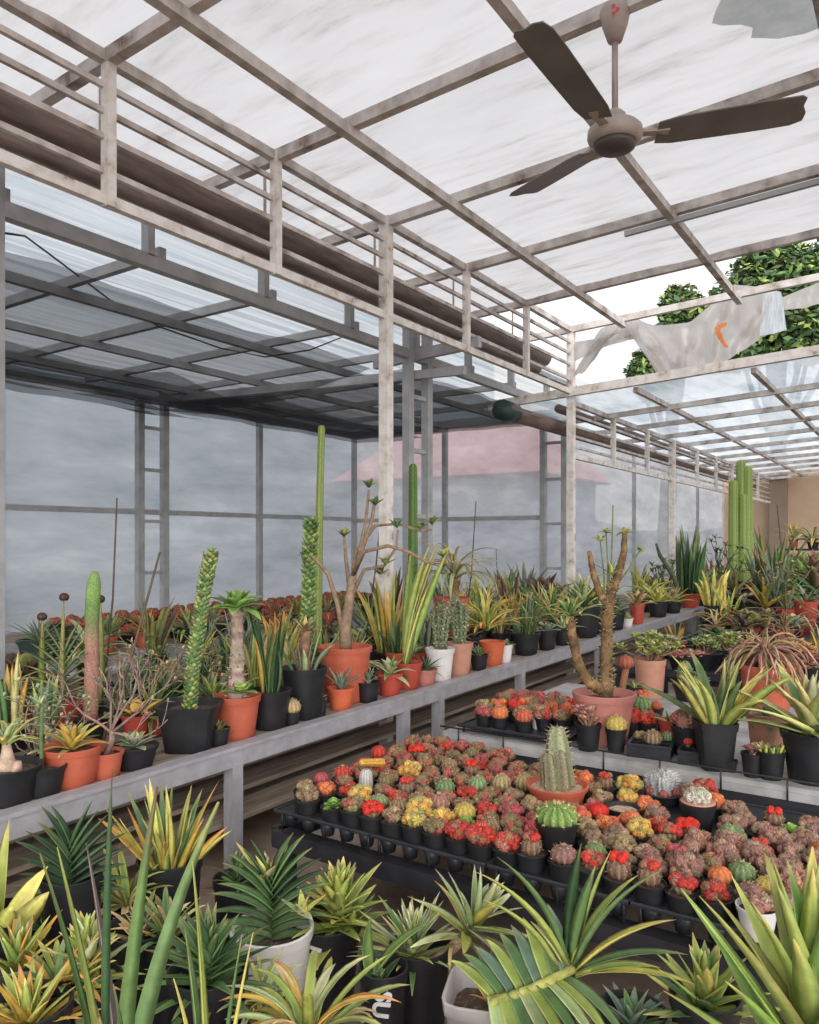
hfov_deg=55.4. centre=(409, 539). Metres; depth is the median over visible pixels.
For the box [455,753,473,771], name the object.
potted cactus
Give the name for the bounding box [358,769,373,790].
potted cactus
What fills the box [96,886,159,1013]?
bromeliad
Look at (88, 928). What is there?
agave
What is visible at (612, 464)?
girder
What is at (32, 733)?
potted shrub
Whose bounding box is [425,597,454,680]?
potted euphorbia
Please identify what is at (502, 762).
potted cactus
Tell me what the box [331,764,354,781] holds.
potted cactus
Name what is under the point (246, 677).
spider plant
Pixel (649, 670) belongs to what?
pot
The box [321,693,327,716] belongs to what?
potted succulent
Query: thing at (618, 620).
pot
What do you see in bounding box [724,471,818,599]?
wall
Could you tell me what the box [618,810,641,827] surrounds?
potted cactus
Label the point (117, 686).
agave
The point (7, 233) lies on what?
cable
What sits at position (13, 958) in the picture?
pot
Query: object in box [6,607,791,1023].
floor
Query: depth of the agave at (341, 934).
2.27 m
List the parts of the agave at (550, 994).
stem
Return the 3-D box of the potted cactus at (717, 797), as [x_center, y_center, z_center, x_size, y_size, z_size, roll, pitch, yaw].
[1.069,0.933,2.740,0.094,0.097,0.093,0,0,25]
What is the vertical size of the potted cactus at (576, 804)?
0.095 m
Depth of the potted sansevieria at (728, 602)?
7.95 m
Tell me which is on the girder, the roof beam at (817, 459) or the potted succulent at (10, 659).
the roof beam at (817, 459)
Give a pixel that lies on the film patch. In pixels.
(771, 19)
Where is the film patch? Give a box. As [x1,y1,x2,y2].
[712,0,817,38]
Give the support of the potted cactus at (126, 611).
on the bench at (9, 637)
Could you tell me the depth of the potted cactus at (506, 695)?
4.02 m
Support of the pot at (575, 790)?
on the potted cactus at (556, 779)
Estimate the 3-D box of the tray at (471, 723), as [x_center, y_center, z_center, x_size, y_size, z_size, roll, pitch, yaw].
[0.614,0.899,3.822,0.555,0.042,0.574,0,0,34]
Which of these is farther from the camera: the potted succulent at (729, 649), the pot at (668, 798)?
the potted succulent at (729, 649)
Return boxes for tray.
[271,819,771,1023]
[273,800,373,852]
[370,831,493,884]
[457,716,577,740]
[486,847,634,923]
[613,780,682,824]
[626,735,674,759]
[629,884,779,953]
[677,744,699,765]
[711,799,818,839]
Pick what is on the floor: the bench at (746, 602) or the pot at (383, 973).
the bench at (746, 602)
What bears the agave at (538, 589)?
on the bench at (229, 759)
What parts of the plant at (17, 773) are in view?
bulb, pot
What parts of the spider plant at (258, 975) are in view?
pot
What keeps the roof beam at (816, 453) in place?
on the girder
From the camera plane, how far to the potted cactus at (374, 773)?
3.05 m
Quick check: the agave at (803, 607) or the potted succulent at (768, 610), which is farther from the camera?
the potted succulent at (768, 610)
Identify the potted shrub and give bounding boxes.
[0,677,132,731]
[9,696,77,756]
[81,644,187,704]
[114,627,216,698]
[180,641,228,696]
[649,557,675,597]
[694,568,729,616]
[706,534,748,597]
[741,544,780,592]
[748,525,812,603]
[754,552,816,618]
[786,549,818,612]
[786,551,810,600]
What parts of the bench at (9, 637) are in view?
rail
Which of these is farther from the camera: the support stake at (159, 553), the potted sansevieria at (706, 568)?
the potted sansevieria at (706, 568)
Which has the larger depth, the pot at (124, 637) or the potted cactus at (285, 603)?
the potted cactus at (285, 603)
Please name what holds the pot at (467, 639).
on the agave at (467, 639)
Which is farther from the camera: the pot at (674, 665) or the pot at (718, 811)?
the pot at (674, 665)
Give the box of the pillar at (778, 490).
[769,474,787,591]
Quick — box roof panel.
[5,168,588,399]
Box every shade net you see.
[5,252,369,418]
[170,369,553,442]
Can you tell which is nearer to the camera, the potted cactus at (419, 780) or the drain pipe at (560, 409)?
the potted cactus at (419, 780)
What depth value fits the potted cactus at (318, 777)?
2.97 m
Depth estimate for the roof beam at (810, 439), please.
11.87 m
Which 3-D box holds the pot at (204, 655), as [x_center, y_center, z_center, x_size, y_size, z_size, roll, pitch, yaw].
[-1.257,0.782,4.718,0.152,0.156,0.152,0,0,34]
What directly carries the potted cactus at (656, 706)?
on the bench at (786, 794)
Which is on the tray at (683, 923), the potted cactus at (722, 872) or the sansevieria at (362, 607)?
the potted cactus at (722, 872)
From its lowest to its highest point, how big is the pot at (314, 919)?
0.292 m
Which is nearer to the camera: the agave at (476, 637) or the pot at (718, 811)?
the pot at (718, 811)
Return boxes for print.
[714,322,727,346]
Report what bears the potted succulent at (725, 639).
on the bench at (670, 674)
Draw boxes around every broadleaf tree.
[622,282,706,377]
[690,238,818,359]
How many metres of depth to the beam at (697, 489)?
16.22 m
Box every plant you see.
[0,715,43,808]
[1,670,45,697]
[2,939,121,1023]
[27,685,67,799]
[36,617,142,685]
[98,778,231,920]
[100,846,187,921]
[111,885,212,1023]
[137,902,281,1023]
[208,832,332,993]
[215,614,273,645]
[216,947,301,1023]
[217,666,248,688]
[220,950,410,1023]
[261,615,299,635]
[291,614,359,643]
[346,864,528,1023]
[368,660,381,678]
[451,587,531,665]
[463,577,508,606]
[467,589,520,639]
[481,588,533,610]
[505,602,543,655]
[623,577,677,612]
[631,575,668,585]
[686,600,749,629]
[711,606,772,639]
[736,567,807,597]
[743,627,771,641]
[774,611,812,638]
[777,584,818,608]
[788,526,818,548]
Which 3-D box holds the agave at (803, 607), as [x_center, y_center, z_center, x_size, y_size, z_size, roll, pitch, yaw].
[3.852,0.746,7.061,0.484,0.349,0.519,0,0,-32]
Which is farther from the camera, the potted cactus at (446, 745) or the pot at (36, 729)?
the potted cactus at (446, 745)
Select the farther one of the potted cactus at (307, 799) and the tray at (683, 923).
the potted cactus at (307, 799)
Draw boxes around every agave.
[6,617,77,659]
[12,800,131,957]
[22,673,59,717]
[26,908,144,1023]
[31,911,43,936]
[46,625,80,659]
[65,666,118,704]
[76,613,143,652]
[98,688,138,727]
[102,677,181,736]
[104,676,150,700]
[113,658,162,701]
[118,610,168,647]
[127,669,203,700]
[142,658,200,696]
[165,605,219,643]
[165,630,246,672]
[170,671,258,696]
[178,654,226,695]
[200,849,256,943]
[205,609,230,637]
[220,990,270,1023]
[224,610,255,631]
[246,609,299,644]
[258,602,299,625]
[273,596,301,623]
[273,614,340,720]
[284,856,395,1023]
[304,886,326,922]
[322,594,360,619]
[322,595,340,623]
[326,666,363,710]
[354,592,374,617]
[358,668,380,702]
[369,656,415,696]
[414,656,443,685]
[447,628,477,642]
[450,844,699,1023]
[466,621,488,652]
[471,644,493,670]
[492,591,547,640]
[501,581,561,615]
[515,594,558,627]
[517,580,592,625]
[531,582,605,615]
[545,613,583,645]
[558,575,636,607]
[590,601,620,634]
[596,981,677,1023]
[612,596,638,629]
[616,589,656,624]
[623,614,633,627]
[631,932,780,1023]
[643,585,682,617]
[654,711,672,734]
[660,587,694,613]
[663,846,818,1023]
[689,630,713,648]
[697,609,740,633]
[726,568,759,612]
[730,576,793,613]
[736,661,818,786]
[743,629,758,641]
[757,623,810,640]
[759,608,804,638]
[775,523,812,548]
[798,607,818,627]
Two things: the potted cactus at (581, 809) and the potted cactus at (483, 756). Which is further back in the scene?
the potted cactus at (483, 756)
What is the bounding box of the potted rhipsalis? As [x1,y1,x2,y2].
[714,612,817,711]
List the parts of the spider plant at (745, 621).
pot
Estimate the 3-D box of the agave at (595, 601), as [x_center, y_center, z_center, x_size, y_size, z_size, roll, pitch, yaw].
[1.743,0.595,7.446,0.889,0.530,0.843,0,0,-13]
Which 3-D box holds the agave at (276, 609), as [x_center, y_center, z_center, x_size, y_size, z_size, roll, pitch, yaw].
[-1.285,0.737,7.628,0.467,0.286,0.453,0,0,-29]
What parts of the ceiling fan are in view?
blade, blade, blade arm, blade arm, rod, motor, blade arm, blade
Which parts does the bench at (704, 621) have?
leg, rail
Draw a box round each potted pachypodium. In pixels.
[209,589,264,740]
[540,505,644,747]
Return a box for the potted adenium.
[304,478,449,703]
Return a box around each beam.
[5,149,576,385]
[5,188,9,201]
[5,200,530,396]
[5,504,357,520]
[31,0,221,105]
[80,246,165,279]
[141,208,154,255]
[144,0,626,328]
[187,289,276,316]
[203,0,661,189]
[256,427,262,600]
[258,257,268,297]
[280,321,358,341]
[311,365,466,389]
[321,67,818,245]
[344,293,353,328]
[347,346,422,363]
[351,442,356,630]
[356,515,539,522]
[405,164,818,286]
[414,322,419,348]
[442,432,447,595]
[464,353,471,371]
[464,382,515,392]
[471,228,818,317]
[486,0,741,304]
[488,345,818,409]
[507,362,514,387]
[519,273,818,341]
[543,377,549,391]
[562,382,818,423]
[596,400,818,433]
[624,178,818,236]
[624,415,818,442]
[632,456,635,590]
[633,387,802,475]
[650,427,818,449]
[667,437,818,456]
[668,466,668,576]
[685,445,818,461]
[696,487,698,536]
[700,452,818,466]
[713,458,818,470]
[725,464,818,474]
[735,469,818,476]
[751,367,818,436]
[753,473,818,480]
[812,0,818,28]
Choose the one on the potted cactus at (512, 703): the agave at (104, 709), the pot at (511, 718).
the pot at (511, 718)
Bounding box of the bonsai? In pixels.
[42,638,188,780]
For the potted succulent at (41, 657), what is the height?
0.618 m
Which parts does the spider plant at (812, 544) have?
pot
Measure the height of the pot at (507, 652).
0.128 m
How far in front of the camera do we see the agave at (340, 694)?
3.93 m
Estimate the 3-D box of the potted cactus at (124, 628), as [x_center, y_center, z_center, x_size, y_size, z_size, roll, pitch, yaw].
[-2.382,0.796,6.597,0.159,0.168,0.143,0,0,-26]
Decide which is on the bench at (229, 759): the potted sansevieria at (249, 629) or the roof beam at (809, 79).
the potted sansevieria at (249, 629)
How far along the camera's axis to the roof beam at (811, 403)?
9.11 m
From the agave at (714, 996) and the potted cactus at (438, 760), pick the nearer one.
the agave at (714, 996)
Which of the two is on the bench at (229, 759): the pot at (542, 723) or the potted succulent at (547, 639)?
the potted succulent at (547, 639)
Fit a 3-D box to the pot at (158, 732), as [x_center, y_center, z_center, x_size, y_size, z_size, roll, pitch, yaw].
[-1.141,0.816,3.458,0.142,0.088,0.142,0,0,34]
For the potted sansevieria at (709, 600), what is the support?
on the bench at (704, 621)
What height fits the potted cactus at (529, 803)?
0.099 m
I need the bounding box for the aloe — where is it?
[20,721,98,754]
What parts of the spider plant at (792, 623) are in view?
pot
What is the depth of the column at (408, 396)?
6.61 m
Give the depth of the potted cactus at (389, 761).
3.21 m
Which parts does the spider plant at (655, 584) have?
pot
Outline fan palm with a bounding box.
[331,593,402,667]
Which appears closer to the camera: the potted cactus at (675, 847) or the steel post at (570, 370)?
the potted cactus at (675, 847)
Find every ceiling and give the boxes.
[0,0,818,311]
[520,356,818,475]
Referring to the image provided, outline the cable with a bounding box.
[5,232,341,357]
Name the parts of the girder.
rail, rail, rail, rail, rail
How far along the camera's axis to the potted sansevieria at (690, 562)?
9.91 m
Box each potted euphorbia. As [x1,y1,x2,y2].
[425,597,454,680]
[447,592,472,675]
[655,543,683,603]
[742,544,768,603]
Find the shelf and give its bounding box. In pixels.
[777,548,818,550]
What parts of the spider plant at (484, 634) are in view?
pot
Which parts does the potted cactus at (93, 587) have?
stem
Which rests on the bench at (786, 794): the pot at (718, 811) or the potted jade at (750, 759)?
the potted jade at (750, 759)
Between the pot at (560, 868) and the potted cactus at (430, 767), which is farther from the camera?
the potted cactus at (430, 767)
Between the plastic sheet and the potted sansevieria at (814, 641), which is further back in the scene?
the plastic sheet
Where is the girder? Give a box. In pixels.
[576,401,770,502]
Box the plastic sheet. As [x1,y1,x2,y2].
[573,283,818,375]
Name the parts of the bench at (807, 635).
rail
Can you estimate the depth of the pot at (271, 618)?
7.55 m
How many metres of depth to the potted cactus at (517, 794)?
2.78 m
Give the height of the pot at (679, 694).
0.092 m
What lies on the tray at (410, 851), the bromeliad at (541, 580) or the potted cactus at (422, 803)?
the potted cactus at (422, 803)
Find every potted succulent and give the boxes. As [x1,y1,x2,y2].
[5,652,70,691]
[21,593,108,726]
[113,711,159,771]
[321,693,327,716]
[332,629,370,643]
[412,642,426,661]
[495,586,534,598]
[502,639,515,663]
[532,621,560,650]
[626,680,642,690]
[635,635,670,652]
[642,640,667,665]
[663,635,686,649]
[665,649,707,670]
[672,667,710,701]
[687,634,723,669]
[695,626,735,636]
[703,631,742,664]
[722,608,774,633]
[723,644,751,674]
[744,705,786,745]
[753,740,786,780]
[759,607,781,632]
[779,613,812,634]
[782,637,818,660]
[794,649,818,681]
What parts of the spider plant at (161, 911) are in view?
pot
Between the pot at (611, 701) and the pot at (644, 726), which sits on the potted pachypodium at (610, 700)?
the pot at (611, 701)
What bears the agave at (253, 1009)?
on the floor
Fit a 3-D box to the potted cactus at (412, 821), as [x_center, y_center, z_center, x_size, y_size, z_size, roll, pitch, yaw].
[0.017,0.929,2.554,0.092,0.105,0.094,0,0,-34]
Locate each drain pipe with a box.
[0,130,541,372]
[554,404,761,481]
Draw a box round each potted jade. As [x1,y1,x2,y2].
[572,704,601,751]
[612,630,684,698]
[740,742,763,777]
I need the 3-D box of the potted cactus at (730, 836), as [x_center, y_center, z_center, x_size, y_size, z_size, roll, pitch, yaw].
[0.965,0.925,2.344,0.099,0.112,0.102,0,0,0]
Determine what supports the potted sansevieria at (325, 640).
on the bench at (229, 759)
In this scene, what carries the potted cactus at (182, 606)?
on the bench at (9, 637)
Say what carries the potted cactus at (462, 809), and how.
on the tray at (410, 851)
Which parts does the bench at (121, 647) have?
rail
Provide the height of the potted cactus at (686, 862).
0.118 m
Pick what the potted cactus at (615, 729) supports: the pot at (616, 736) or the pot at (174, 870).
the pot at (616, 736)
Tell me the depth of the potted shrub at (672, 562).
10.95 m
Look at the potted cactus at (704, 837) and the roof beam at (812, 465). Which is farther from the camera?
the roof beam at (812, 465)
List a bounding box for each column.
[0,147,4,681]
[135,411,168,663]
[402,318,432,625]
[540,430,565,591]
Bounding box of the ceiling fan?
[510,0,807,195]
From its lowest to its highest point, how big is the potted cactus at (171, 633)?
0.149 m
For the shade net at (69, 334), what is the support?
hanging from the beam
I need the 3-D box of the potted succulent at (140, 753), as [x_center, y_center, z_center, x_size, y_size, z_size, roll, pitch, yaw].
[-1.044,0.753,2.957,0.184,0.214,0.186,0,0,19]
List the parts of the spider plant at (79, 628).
pot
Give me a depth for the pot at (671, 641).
6.15 m
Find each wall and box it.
[5,389,350,677]
[357,426,539,630]
[547,432,723,593]
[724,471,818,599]
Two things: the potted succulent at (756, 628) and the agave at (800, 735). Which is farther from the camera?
the potted succulent at (756, 628)
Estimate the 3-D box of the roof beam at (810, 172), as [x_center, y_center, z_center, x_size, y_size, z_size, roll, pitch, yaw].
[2.921,-2.279,4.470,7.303,0.427,0.050,0,0,34]
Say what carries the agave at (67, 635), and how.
on the bench at (121, 647)
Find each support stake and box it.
[101,552,160,740]
[105,498,117,675]
[365,532,378,639]
[468,501,475,596]
[777,505,780,544]
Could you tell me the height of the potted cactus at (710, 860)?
0.096 m
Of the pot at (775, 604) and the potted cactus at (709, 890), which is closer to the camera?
the potted cactus at (709, 890)
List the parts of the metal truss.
rail, rail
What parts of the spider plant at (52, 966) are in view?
pot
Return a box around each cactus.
[48,617,60,632]
[65,614,79,619]
[65,619,76,634]
[73,571,106,739]
[76,617,84,634]
[112,617,125,626]
[113,612,128,622]
[116,610,129,616]
[119,625,136,643]
[127,613,138,624]
[147,609,159,618]
[148,612,156,623]
[155,547,223,753]
[170,622,182,637]
[171,605,184,611]
[174,609,185,620]
[210,601,221,606]
[216,609,224,614]
[218,617,225,631]
[249,602,260,610]
[252,613,262,627]
[260,601,272,608]
[261,608,271,616]
[264,612,273,623]
[272,600,283,607]
[283,600,291,606]
[286,698,301,726]
[293,779,312,803]
[295,783,319,815]
[299,515,318,662]
[312,772,328,786]
[314,425,324,661]
[317,781,337,808]
[320,797,340,821]
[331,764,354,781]
[334,774,353,797]
[337,782,355,801]
[339,794,363,827]
[347,783,371,801]
[349,760,365,782]
[355,766,377,786]
[356,593,361,603]
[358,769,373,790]
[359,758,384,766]
[359,799,384,832]
[369,792,388,808]
[371,745,385,757]
[371,783,392,796]
[373,764,389,777]
[374,772,397,788]
[379,768,399,788]
[380,805,404,837]
[382,755,394,769]
[386,746,406,764]
[387,789,407,800]
[388,796,407,812]
[390,744,406,749]
[394,758,409,775]
[395,751,414,763]
[396,775,415,795]
[397,760,421,777]
[400,806,425,843]
[403,734,421,751]
[406,795,433,817]
[407,464,418,587]
[407,744,424,759]
[407,792,425,801]
[413,775,430,788]
[415,754,433,771]
[415,786,434,797]
[418,752,433,758]
[420,734,434,743]
[420,742,434,752]
[420,765,441,774]
[421,769,439,784]
[422,816,447,849]
[427,746,445,756]
[429,791,451,811]
[429,806,455,821]
[430,774,454,789]
[433,734,450,747]
[433,755,449,767]
[434,777,455,793]
[438,741,456,752]
[439,758,460,773]
[440,764,459,781]
[440,789,456,807]
[444,819,469,854]
[445,749,460,759]
[450,796,474,810]
[452,739,469,753]
[452,772,473,792]
[453,801,477,819]
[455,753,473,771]
[456,785,477,799]
[458,815,474,824]
[463,759,478,775]
[464,747,478,757]
[465,820,497,860]
[467,774,486,791]
[469,741,485,752]
[472,791,493,805]
[473,753,489,764]
[474,703,491,727]
[475,699,492,707]
[475,800,498,816]
[475,809,499,821]
[476,770,493,786]
[478,759,486,770]
[481,815,502,831]
[482,785,502,798]
[484,762,502,776]
[485,747,498,760]
[488,756,507,769]
[491,699,507,708]
[491,704,508,729]
[491,772,513,793]
[492,831,521,867]
[493,796,517,806]
[495,691,511,707]
[496,747,516,764]
[497,800,524,818]
[499,812,523,830]
[501,770,515,785]
[503,787,524,803]
[503,826,524,844]
[504,688,517,698]
[506,698,523,722]
[506,760,527,770]
[507,766,524,775]
[511,691,528,699]
[512,705,532,717]
[512,772,531,796]
[514,707,532,733]
[516,830,546,873]
[519,697,531,705]
[520,794,542,815]
[523,811,535,825]
[524,694,539,701]
[524,770,539,775]
[524,818,537,831]
[525,724,588,804]
[526,700,541,710]
[528,762,539,773]
[531,691,545,697]
[532,704,551,729]
[533,707,551,730]
[534,798,580,864]
[538,695,554,703]
[543,700,558,723]
[547,691,560,698]
[547,842,576,882]
[552,709,570,731]
[554,696,567,707]
[558,702,576,725]
[559,695,572,703]
[565,802,579,806]
[573,770,594,782]
[573,805,591,818]
[574,816,598,849]
[578,827,603,851]
[579,848,607,887]
[581,840,607,864]
[582,781,602,803]
[582,798,599,810]
[589,803,608,820]
[590,789,613,804]
[596,814,619,832]
[597,771,616,799]
[602,823,628,834]
[602,831,637,854]
[602,850,635,897]
[605,714,628,753]
[607,848,638,875]
[614,787,638,803]
[616,774,643,796]
[618,654,633,688]
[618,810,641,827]
[625,816,654,844]
[628,708,640,738]
[632,842,663,862]
[632,857,666,905]
[633,694,652,710]
[633,730,644,739]
[634,689,649,699]
[637,794,661,816]
[637,853,669,885]
[638,710,659,731]
[642,767,681,806]
[642,804,670,821]
[643,729,663,745]
[646,814,666,833]
[647,834,672,859]
[651,701,663,715]
[655,821,683,842]
[662,730,672,742]
[664,843,687,883]
[664,873,700,913]
[667,850,704,889]
[670,707,695,755]
[676,816,699,837]
[677,660,692,683]
[678,837,701,857]
[679,782,700,809]
[679,786,716,832]
[683,738,695,751]
[684,826,712,853]
[693,777,718,792]
[696,877,733,922]
[697,853,723,878]
[704,865,735,906]
[705,838,740,867]
[710,791,724,822]
[712,828,745,848]
[715,823,746,839]
[717,813,748,833]
[721,800,747,814]
[727,459,753,592]
[728,858,756,883]
[731,880,761,919]
[734,809,756,838]
[735,888,775,942]
[738,838,774,866]
[747,821,770,838]
[751,837,775,855]
[752,874,770,895]
[754,853,783,878]
[759,805,787,826]
[759,825,791,852]
[768,887,794,929]
[775,838,805,861]
[778,852,803,868]
[779,861,805,892]
[781,822,803,833]
[790,828,818,848]
[798,814,818,834]
[802,847,818,868]
[808,840,818,848]
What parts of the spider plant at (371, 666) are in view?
pot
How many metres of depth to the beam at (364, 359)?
6.97 m
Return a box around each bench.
[0,601,704,897]
[5,599,373,650]
[5,609,435,672]
[440,683,818,814]
[613,645,816,692]
[616,592,742,631]
[683,627,816,645]
[700,607,818,629]
[742,595,793,607]
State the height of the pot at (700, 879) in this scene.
0.052 m
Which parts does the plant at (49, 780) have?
pot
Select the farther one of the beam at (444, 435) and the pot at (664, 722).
the beam at (444, 435)
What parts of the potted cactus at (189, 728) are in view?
stem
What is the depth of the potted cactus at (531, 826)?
2.47 m
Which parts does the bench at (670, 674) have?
leg, rail, leg, rail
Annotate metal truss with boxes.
[0,0,570,393]
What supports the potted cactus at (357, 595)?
on the bench at (9, 637)
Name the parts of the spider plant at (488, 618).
pot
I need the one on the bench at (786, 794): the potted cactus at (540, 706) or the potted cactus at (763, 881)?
the potted cactus at (540, 706)
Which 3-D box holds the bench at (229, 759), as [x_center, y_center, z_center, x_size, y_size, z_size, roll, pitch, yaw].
[-0.120,1.121,5.880,2.038,0.559,10.912,0,0,34]
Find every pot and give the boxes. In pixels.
[0,939,52,987]
[15,637,58,659]
[24,726,59,750]
[26,693,37,717]
[40,862,102,957]
[43,738,103,789]
[48,623,60,632]
[54,641,76,659]
[56,694,82,726]
[65,626,75,634]
[73,714,106,739]
[78,962,122,1016]
[81,682,114,704]
[95,746,124,780]
[98,704,125,727]
[104,635,118,652]
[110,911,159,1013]
[113,740,159,771]
[120,635,134,643]
[120,711,150,739]
[129,679,157,701]
[133,631,145,647]
[135,850,202,920]
[140,654,167,676]
[147,719,161,736]
[155,697,223,753]
[157,677,184,696]
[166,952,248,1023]
[170,629,177,637]
[176,627,190,643]
[199,655,214,672]
[205,622,223,637]
[212,691,260,740]
[212,725,229,747]
[212,867,256,943]
[229,907,313,993]
[243,619,253,631]
[248,685,291,730]
[267,617,280,625]
[282,663,327,720]
[286,711,299,726]
[292,904,362,1023]
[295,797,319,815]
[309,894,326,922]
[317,642,371,703]
[322,611,334,623]
[327,685,354,710]
[337,791,347,801]
[339,807,362,827]
[358,679,380,702]
[358,952,407,1023]
[359,813,384,832]
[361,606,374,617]
[369,648,378,667]
[375,651,385,670]
[376,670,403,696]
[380,817,402,837]
[385,650,401,659]
[389,929,449,1023]
[394,660,422,689]
[400,822,423,843]
[412,652,426,661]
[419,667,437,685]
[422,829,447,849]
[425,646,454,680]
[434,596,469,637]
[442,948,524,1023]
[444,833,469,854]
[447,637,473,641]
[447,641,472,675]
[466,635,481,652]
[466,839,493,860]
[471,653,488,670]
[475,714,491,727]
[488,631,511,643]
[491,716,508,729]
[492,844,521,867]
[502,644,512,663]
[507,709,514,722]
[511,632,540,655]
[514,719,532,733]
[516,847,546,873]
[525,775,588,804]
[532,713,551,729]
[534,717,551,730]
[535,817,579,864]
[537,629,556,650]
[540,617,560,625]
[547,856,573,882]
[552,718,570,731]
[553,626,568,645]
[569,713,576,725]
[572,687,636,747]
[574,605,601,638]
[574,721,601,751]
[574,832,581,849]
[578,839,585,851]
[579,861,607,887]
[582,794,591,803]
[597,615,600,634]
[602,870,635,897]
[605,727,626,753]
[605,801,640,816]
[607,861,638,875]
[612,611,625,629]
[617,789,642,796]
[626,685,642,690]
[628,722,639,738]
[629,604,644,624]
[629,832,654,844]
[632,877,666,905]
[634,656,666,698]
[637,866,669,885]
[638,722,658,731]
[642,648,667,665]
[642,787,679,806]
[643,740,662,745]
[647,600,668,617]
[652,707,663,715]
[658,717,672,734]
[663,640,686,649]
[667,601,681,613]
[667,655,700,670]
[668,974,742,1023]
[669,872,703,889]
[670,723,695,755]
[672,681,687,701]
[681,594,700,607]
[683,746,695,751]
[688,649,723,669]
[691,716,738,771]
[701,871,707,878]
[703,605,719,616]
[704,878,735,906]
[713,809,721,822]
[719,646,732,664]
[725,759,737,772]
[728,580,752,592]
[731,601,743,612]
[731,892,738,919]
[739,660,796,711]
[740,750,759,777]
[747,596,759,603]
[747,828,758,838]
[749,626,761,633]
[754,866,761,878]
[756,750,786,780]
[768,602,781,614]
[773,629,794,638]
[776,608,794,618]
[779,724,818,786]
[788,539,798,548]
[793,600,818,631]
[802,668,818,681]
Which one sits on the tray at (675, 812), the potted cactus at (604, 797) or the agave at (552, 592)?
the potted cactus at (604, 797)
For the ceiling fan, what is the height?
0.608 m
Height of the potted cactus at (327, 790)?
0.098 m
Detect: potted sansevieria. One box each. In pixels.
[0,654,39,752]
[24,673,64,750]
[39,769,219,1023]
[136,596,180,676]
[173,861,253,1023]
[184,614,215,658]
[203,633,249,677]
[211,609,260,666]
[217,624,265,676]
[220,632,281,689]
[247,601,293,730]
[250,611,299,666]
[260,612,307,677]
[263,635,299,685]
[283,615,298,640]
[314,628,338,663]
[334,621,371,642]
[354,593,376,647]
[357,573,412,670]
[357,918,429,1023]
[369,567,401,609]
[377,616,401,659]
[394,544,449,689]
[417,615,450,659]
[426,613,451,632]
[435,570,464,595]
[443,581,473,602]
[459,579,480,608]
[466,578,498,604]
[485,565,518,592]
[488,604,514,643]
[494,570,521,610]
[506,562,547,589]
[516,590,535,618]
[629,560,653,597]
[638,648,792,771]
[664,621,687,645]
[676,523,706,607]
[704,556,716,570]
[711,583,741,628]
[759,551,792,614]
[803,610,818,646]
[810,631,818,661]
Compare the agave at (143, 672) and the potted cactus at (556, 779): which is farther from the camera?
the agave at (143, 672)
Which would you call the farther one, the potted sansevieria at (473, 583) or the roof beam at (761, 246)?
the potted sansevieria at (473, 583)
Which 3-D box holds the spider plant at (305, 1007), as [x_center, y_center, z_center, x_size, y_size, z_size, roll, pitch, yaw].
[-0.190,1.106,1.546,0.416,0.589,0.419,0,0,-43]
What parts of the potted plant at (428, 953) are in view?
leaning stem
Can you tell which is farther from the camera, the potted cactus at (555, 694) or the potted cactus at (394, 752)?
the potted cactus at (555, 694)
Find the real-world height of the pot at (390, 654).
0.160 m
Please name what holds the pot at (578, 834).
on the potted cactus at (585, 822)
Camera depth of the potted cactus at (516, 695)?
4.01 m
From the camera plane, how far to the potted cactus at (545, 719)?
3.62 m
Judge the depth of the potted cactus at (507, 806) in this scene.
2.62 m
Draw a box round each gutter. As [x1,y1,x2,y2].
[0,88,551,365]
[492,399,759,490]
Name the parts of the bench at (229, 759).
rail, leg, leg, leg, leg, leg, leg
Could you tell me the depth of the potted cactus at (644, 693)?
4.15 m
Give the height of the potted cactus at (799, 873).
0.110 m
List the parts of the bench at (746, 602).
rail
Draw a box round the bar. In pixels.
[373,335,481,369]
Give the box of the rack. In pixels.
[777,548,818,557]
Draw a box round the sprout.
[212,719,233,747]
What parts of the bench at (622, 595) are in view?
leg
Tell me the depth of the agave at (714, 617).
7.21 m
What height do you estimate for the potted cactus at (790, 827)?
0.083 m
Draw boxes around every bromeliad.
[0,819,48,944]
[0,910,61,987]
[0,948,100,1023]
[38,720,112,789]
[96,698,164,739]
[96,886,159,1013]
[518,573,571,609]
[785,590,818,631]
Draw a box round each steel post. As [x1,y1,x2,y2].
[371,215,392,748]
[564,332,575,676]
[669,441,675,635]
[728,464,733,598]
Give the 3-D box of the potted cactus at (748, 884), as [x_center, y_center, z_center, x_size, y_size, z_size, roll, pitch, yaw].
[0.883,0.932,2.026,0.092,0.098,0.092,0,0,33]
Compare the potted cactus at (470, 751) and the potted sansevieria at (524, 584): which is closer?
the potted cactus at (470, 751)
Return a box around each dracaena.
[412,542,503,637]
[548,572,619,638]
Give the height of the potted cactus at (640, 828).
0.108 m
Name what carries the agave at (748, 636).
on the bench at (670, 674)

